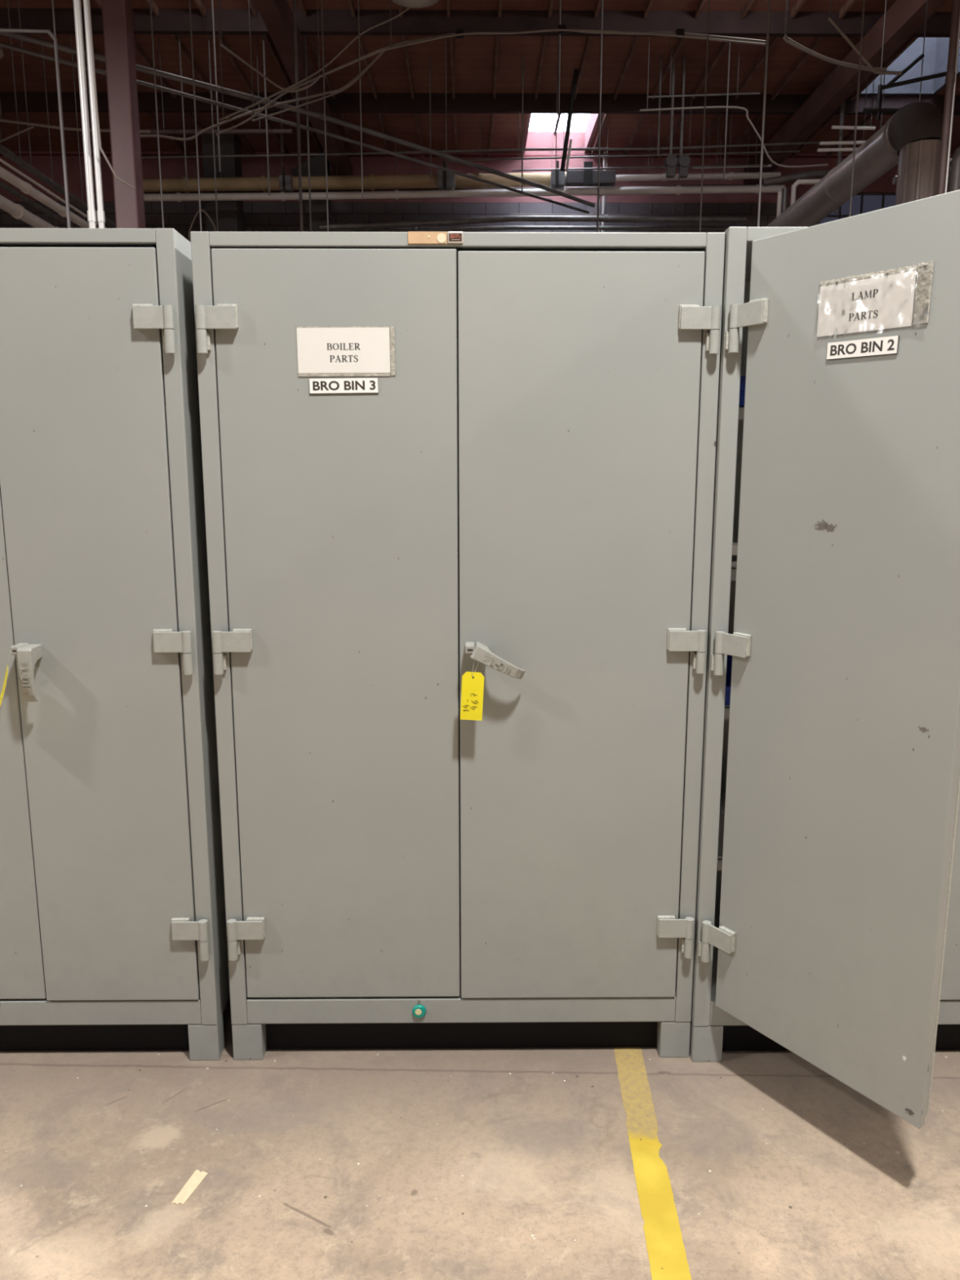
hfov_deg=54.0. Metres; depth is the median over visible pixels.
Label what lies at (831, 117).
rafter
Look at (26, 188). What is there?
pipe
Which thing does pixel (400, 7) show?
rafter
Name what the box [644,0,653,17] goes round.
rafter
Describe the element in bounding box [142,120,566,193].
pipe
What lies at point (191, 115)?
rafter
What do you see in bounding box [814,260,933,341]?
paper sign
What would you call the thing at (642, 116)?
rafter
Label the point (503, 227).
pipe
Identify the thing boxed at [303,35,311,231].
hanging rod
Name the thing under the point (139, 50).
rafter
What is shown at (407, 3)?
ceiling lamp
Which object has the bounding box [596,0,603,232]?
rod
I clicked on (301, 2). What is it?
rafter
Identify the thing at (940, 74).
strut
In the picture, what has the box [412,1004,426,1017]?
magnet
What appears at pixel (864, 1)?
hanging rod
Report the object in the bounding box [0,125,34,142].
cable
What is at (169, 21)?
roof beam
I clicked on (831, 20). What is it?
cable
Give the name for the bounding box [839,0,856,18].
rafter
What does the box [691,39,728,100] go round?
rafter
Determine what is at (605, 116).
rafter
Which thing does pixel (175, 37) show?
rafter
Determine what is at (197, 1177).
scrap
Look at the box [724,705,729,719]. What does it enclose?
shelf
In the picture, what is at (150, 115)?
rafter
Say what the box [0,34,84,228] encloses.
pipe
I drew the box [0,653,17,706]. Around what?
tag
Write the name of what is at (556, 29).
cable
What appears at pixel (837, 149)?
pipe
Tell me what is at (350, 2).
rafter
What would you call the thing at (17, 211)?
pipe
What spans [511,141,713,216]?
pipe
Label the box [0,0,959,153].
ceiling
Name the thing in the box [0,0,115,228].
pipe
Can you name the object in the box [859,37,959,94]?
window
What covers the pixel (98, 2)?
rafter
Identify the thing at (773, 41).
rafter
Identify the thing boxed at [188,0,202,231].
hanging rod
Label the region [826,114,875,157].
rafter
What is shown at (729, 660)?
bin
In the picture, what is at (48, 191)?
pipe
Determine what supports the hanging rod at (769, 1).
hanging from the ceiling
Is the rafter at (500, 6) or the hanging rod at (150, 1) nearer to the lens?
the hanging rod at (150, 1)
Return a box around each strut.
[862,0,928,112]
[875,0,886,120]
[880,71,946,89]
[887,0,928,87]
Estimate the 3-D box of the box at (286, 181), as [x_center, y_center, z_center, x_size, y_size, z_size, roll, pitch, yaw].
[-3.181,-7.529,15.425,0.190,0.360,0.230,0,10,-1]
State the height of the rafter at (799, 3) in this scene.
0.090 m
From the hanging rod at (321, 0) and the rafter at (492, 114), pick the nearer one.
the hanging rod at (321, 0)
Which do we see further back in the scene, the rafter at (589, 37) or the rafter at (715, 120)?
the rafter at (715, 120)
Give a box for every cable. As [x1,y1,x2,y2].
[0,102,150,133]
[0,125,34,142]
[140,49,386,141]
[187,209,216,242]
[210,0,386,135]
[217,0,410,120]
[219,0,320,92]
[248,0,377,121]
[315,0,765,78]
[385,0,765,50]
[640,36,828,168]
[782,0,887,71]
[784,0,858,67]
[827,0,902,75]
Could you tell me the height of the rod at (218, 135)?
2.095 m
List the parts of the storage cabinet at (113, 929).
door, handle, rail, rail, leg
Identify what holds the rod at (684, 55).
hanging from the ceiling
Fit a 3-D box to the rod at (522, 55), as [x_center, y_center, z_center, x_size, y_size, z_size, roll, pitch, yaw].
[0.596,-7.221,13.204,0.018,1.795,0.018,4,11,22]
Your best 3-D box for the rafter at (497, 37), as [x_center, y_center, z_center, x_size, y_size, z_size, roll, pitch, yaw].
[0.228,-8.081,13.141,0.040,0.090,2.520,0,10,0]
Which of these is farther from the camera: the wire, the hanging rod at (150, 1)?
the hanging rod at (150, 1)
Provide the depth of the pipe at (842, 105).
13.43 m
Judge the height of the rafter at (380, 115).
0.090 m
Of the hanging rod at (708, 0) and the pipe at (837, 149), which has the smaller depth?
the hanging rod at (708, 0)
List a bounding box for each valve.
[664,154,677,177]
[676,154,690,177]
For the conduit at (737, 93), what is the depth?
12.59 m
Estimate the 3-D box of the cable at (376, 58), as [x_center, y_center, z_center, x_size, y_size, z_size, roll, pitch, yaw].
[-1.752,-6.508,9.855,1.358,2.005,0.017,0,10,-1]
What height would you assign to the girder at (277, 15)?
0.360 m
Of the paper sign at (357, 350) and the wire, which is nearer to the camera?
the paper sign at (357, 350)
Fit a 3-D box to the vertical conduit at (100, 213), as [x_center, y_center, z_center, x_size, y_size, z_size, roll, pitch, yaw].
[-2.214,-3.037,5.400,0.039,7.150,0.042,0,10,-1]
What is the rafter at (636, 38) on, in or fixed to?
attached to the ceiling
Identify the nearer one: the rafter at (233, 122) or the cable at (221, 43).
the cable at (221, 43)
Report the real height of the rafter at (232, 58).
0.090 m
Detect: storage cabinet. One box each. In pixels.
[0,227,230,1060]
[190,231,724,1059]
[688,189,959,1128]
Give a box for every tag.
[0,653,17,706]
[460,655,484,720]
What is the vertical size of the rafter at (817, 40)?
0.090 m
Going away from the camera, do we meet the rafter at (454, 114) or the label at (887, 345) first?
the label at (887, 345)
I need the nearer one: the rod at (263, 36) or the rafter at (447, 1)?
the rafter at (447, 1)
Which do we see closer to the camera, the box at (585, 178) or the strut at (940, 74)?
the strut at (940, 74)
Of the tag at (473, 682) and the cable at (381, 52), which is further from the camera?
the cable at (381, 52)
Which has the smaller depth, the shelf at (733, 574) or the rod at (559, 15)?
the shelf at (733, 574)
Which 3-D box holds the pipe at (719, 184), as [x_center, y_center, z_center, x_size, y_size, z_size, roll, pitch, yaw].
[-0.431,-8.007,15.714,10.694,1.149,0.056,0,10,-1]
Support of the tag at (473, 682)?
hanging from the storage cabinet at (529, 491)
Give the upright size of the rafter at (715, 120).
0.090 m
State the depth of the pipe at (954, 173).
7.72 m
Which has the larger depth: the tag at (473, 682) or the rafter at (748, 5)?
the rafter at (748, 5)
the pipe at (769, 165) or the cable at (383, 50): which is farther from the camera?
the pipe at (769, 165)
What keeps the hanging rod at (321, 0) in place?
hanging from the ceiling
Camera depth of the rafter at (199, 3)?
11.56 m
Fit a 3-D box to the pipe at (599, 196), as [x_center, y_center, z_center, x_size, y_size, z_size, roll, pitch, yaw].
[2.129,-4.936,17.393,0.042,6.600,0.044,0,10,-1]
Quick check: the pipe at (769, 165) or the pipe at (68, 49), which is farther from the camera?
the pipe at (769, 165)
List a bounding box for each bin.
[724,654,732,705]
[738,375,746,405]
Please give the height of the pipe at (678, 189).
1.315 m
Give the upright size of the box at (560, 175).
0.390 m
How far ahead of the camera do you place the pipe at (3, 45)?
10.86 m
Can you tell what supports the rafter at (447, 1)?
attached to the ceiling
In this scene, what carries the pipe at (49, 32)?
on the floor
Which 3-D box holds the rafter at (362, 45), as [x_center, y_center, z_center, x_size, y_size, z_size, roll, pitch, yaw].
[-1.589,-8.078,13.124,0.039,0.090,2.520,0,10,0]
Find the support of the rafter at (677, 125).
attached to the ceiling
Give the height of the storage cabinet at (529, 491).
2.083 m
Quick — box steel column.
[101,0,145,228]
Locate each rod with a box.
[149,0,164,228]
[177,34,187,186]
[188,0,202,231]
[208,34,218,231]
[212,0,221,172]
[262,35,270,195]
[292,0,303,231]
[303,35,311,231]
[320,0,328,231]
[357,0,363,197]
[428,54,431,177]
[521,54,524,193]
[557,0,560,115]
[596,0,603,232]
[657,55,662,155]
[669,57,675,155]
[680,54,685,155]
[699,0,710,232]
[723,39,730,180]
[756,0,770,226]
[848,0,865,217]
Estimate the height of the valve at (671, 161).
0.280 m
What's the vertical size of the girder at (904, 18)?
0.360 m
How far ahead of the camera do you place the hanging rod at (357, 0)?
7.61 m
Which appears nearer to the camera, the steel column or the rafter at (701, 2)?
the steel column
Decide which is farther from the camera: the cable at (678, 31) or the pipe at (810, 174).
the pipe at (810, 174)
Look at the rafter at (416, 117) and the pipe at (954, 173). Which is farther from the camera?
the rafter at (416, 117)
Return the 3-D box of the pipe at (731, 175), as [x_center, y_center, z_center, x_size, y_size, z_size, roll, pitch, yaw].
[3.647,-8.134,15.709,2.765,0.900,0.122,0,10,-1]
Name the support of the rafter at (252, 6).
attached to the ceiling
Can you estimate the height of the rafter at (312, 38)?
0.090 m
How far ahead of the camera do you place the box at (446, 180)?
15.36 m
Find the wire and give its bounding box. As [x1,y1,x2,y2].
[87,0,134,189]
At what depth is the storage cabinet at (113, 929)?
2.31 m
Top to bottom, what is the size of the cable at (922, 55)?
1.512 m
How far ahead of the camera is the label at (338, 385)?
2.20 m
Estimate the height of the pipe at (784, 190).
5.500 m
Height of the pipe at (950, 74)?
7.150 m
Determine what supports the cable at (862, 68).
hanging from the ceiling
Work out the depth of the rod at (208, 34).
12.27 m
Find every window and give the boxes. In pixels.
[523,113,601,152]
[819,192,896,224]
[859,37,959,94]
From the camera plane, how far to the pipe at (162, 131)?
12.70 m
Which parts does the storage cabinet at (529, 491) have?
leg, door, maker plate, rail, rail, handle, door, leg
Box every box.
[279,166,293,191]
[437,160,454,190]
[550,160,564,188]
[565,161,615,186]
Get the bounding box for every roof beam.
[0,8,951,37]
[0,91,959,115]
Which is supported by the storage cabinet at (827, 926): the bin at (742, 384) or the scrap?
the bin at (742, 384)
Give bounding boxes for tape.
[613,1047,691,1279]
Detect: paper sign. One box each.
[296,325,395,376]
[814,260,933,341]
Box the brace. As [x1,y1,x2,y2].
[560,68,578,171]
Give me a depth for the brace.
13.66 m
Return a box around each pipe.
[0,0,71,228]
[0,0,106,228]
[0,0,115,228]
[0,27,595,207]
[0,34,59,228]
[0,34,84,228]
[0,34,98,228]
[0,37,589,213]
[139,36,292,134]
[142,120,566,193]
[143,115,785,201]
[143,124,762,193]
[319,126,746,230]
[352,133,742,231]
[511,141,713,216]
[598,195,599,232]
[601,151,606,232]
[615,127,781,181]
[692,119,771,168]
[762,79,867,186]
[776,191,782,217]
[781,187,788,213]
[790,178,821,205]
[817,61,885,151]
[819,60,886,145]
[831,73,875,129]
[834,100,845,213]
[892,175,949,185]
[937,0,959,195]
[944,13,959,193]
[947,146,959,192]
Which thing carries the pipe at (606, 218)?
hanging from the ceiling
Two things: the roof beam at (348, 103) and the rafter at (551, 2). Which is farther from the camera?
the roof beam at (348, 103)
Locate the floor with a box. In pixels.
[0,997,959,1279]
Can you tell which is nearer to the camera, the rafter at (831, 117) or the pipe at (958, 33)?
the pipe at (958, 33)
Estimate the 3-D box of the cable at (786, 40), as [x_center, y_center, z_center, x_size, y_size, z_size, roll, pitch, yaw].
[3.574,-6.731,9.712,0.801,1.519,0.023,0,10,-1]
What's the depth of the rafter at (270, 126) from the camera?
16.11 m
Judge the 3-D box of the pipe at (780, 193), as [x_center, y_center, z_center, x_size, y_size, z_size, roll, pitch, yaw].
[4.254,-3.703,13.876,0.084,5.430,0.060,0,10,-1]
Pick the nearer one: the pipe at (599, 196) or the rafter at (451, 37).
the rafter at (451, 37)
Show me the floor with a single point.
(508, 1163)
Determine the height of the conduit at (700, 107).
1.743 m
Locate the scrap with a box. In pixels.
[171,1169,208,1204]
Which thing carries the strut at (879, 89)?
hanging from the ceiling
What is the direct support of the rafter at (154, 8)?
attached to the ceiling
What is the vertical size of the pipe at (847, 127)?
0.948 m
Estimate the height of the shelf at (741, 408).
0.032 m
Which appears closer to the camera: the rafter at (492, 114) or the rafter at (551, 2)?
the rafter at (551, 2)
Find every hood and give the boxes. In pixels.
[0,46,3,58]
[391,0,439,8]
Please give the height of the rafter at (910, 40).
0.090 m
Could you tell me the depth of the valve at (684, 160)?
13.28 m
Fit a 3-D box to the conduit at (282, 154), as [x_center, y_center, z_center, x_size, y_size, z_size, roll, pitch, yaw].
[-0.003,-7.831,14.307,10.527,0.993,0.036,0,10,-1]
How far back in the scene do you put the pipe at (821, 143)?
13.27 m
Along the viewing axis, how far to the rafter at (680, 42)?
13.22 m
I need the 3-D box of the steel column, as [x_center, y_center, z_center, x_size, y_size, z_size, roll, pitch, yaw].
[-2.391,-2.934,6.433,0.320,6.580,0.320,0,10,-1]
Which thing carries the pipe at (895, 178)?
hanging from the ceiling
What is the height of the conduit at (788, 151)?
0.902 m
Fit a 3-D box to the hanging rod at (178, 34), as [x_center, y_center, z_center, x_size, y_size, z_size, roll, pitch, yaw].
[-3.852,-6.936,12.198,0.018,1.995,0.018,4,11,22]
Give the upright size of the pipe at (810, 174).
1.584 m
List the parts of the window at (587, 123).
pane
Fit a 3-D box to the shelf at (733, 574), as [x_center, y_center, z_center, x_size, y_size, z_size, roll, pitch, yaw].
[1.170,-0.212,2.605,1.208,0.032,0.538,0,10,-1]
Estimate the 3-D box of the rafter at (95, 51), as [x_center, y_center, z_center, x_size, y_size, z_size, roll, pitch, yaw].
[-5.259,-8.071,13.091,0.039,0.090,2.520,0,10,0]
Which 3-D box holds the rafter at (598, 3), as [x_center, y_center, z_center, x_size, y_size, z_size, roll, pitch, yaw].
[1.465,-7.610,10.544,0.041,0.090,2.520,0,10,-1]
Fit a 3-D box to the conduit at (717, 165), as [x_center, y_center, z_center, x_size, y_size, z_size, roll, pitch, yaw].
[2.581,-8.013,15.111,4.133,0.924,0.028,0,10,-1]
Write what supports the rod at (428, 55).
hanging from the ceiling
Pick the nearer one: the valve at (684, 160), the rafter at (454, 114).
the valve at (684, 160)
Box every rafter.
[74,34,106,68]
[93,0,102,9]
[133,38,176,97]
[144,0,159,16]
[145,112,184,155]
[169,34,215,98]
[186,112,204,134]
[193,0,206,16]
[215,34,255,95]
[224,112,254,154]
[246,0,257,16]
[260,112,288,153]
[264,35,295,98]
[297,0,306,17]
[302,114,323,153]
[307,35,334,98]
[347,0,355,17]
[356,35,377,98]
[377,113,390,156]
[398,4,403,17]
[401,35,413,98]
[414,113,424,156]
[446,0,449,17]
[449,36,454,99]
[453,113,458,156]
[488,113,494,156]
[493,35,499,99]
[497,0,502,17]
[534,35,546,99]
[548,0,554,17]
[574,35,592,99]
[591,113,608,155]
[594,0,601,17]
[613,35,639,99]
[623,114,645,155]
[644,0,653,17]
[651,37,684,99]
[658,114,686,157]
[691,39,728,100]
[691,114,723,157]
[694,0,706,17]
[726,114,762,157]
[733,36,779,100]
[741,0,755,18]
[770,36,824,100]
[790,0,805,18]
[791,114,837,157]
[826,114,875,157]
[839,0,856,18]
[850,37,917,100]
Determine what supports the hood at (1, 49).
hanging from the ceiling
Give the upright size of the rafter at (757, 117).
0.090 m
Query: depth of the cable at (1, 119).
9.46 m
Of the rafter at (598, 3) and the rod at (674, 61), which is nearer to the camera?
the rafter at (598, 3)
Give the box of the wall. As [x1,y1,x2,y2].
[0,131,953,241]
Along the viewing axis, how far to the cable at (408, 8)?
9.57 m
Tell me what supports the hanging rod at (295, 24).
hanging from the ceiling
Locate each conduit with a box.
[73,0,97,228]
[83,0,105,228]
[141,88,820,159]
[448,113,799,161]
[511,114,768,171]
[648,36,759,97]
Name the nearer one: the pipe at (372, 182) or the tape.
the tape
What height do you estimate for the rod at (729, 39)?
1.895 m
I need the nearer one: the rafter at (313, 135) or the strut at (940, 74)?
the strut at (940, 74)
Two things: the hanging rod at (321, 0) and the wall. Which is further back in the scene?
the wall
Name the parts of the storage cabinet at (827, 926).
leg, rail, rail, door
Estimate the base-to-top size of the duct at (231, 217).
7.180 m
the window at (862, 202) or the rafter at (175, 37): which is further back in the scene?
the window at (862, 202)
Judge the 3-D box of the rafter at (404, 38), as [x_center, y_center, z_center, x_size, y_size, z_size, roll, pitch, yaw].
[-1.009,-8.079,13.130,0.041,0.090,2.520,0,10,-1]
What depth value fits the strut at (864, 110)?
10.41 m
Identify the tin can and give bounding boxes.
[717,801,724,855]
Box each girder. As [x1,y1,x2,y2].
[253,0,352,175]
[743,0,946,184]
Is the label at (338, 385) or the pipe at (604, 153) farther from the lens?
the pipe at (604, 153)
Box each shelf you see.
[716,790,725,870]
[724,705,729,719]
[730,567,736,581]
[737,405,744,419]
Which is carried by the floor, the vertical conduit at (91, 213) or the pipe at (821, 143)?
the vertical conduit at (91, 213)
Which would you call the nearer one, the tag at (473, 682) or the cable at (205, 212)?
the tag at (473, 682)
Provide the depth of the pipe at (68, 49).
10.47 m
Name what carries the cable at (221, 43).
hanging from the ceiling
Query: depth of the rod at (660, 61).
13.16 m
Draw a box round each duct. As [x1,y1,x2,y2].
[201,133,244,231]
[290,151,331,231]
[766,102,942,226]
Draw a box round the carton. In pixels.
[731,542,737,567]
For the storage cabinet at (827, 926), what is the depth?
2.05 m
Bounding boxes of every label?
[308,377,378,394]
[826,335,899,359]
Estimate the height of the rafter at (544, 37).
0.090 m
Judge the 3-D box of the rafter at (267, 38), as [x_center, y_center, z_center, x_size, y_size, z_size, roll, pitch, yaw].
[-2.817,-8.075,13.113,0.040,0.090,2.520,0,10,0]
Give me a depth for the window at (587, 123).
16.46 m
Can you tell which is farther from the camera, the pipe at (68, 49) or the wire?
the pipe at (68, 49)

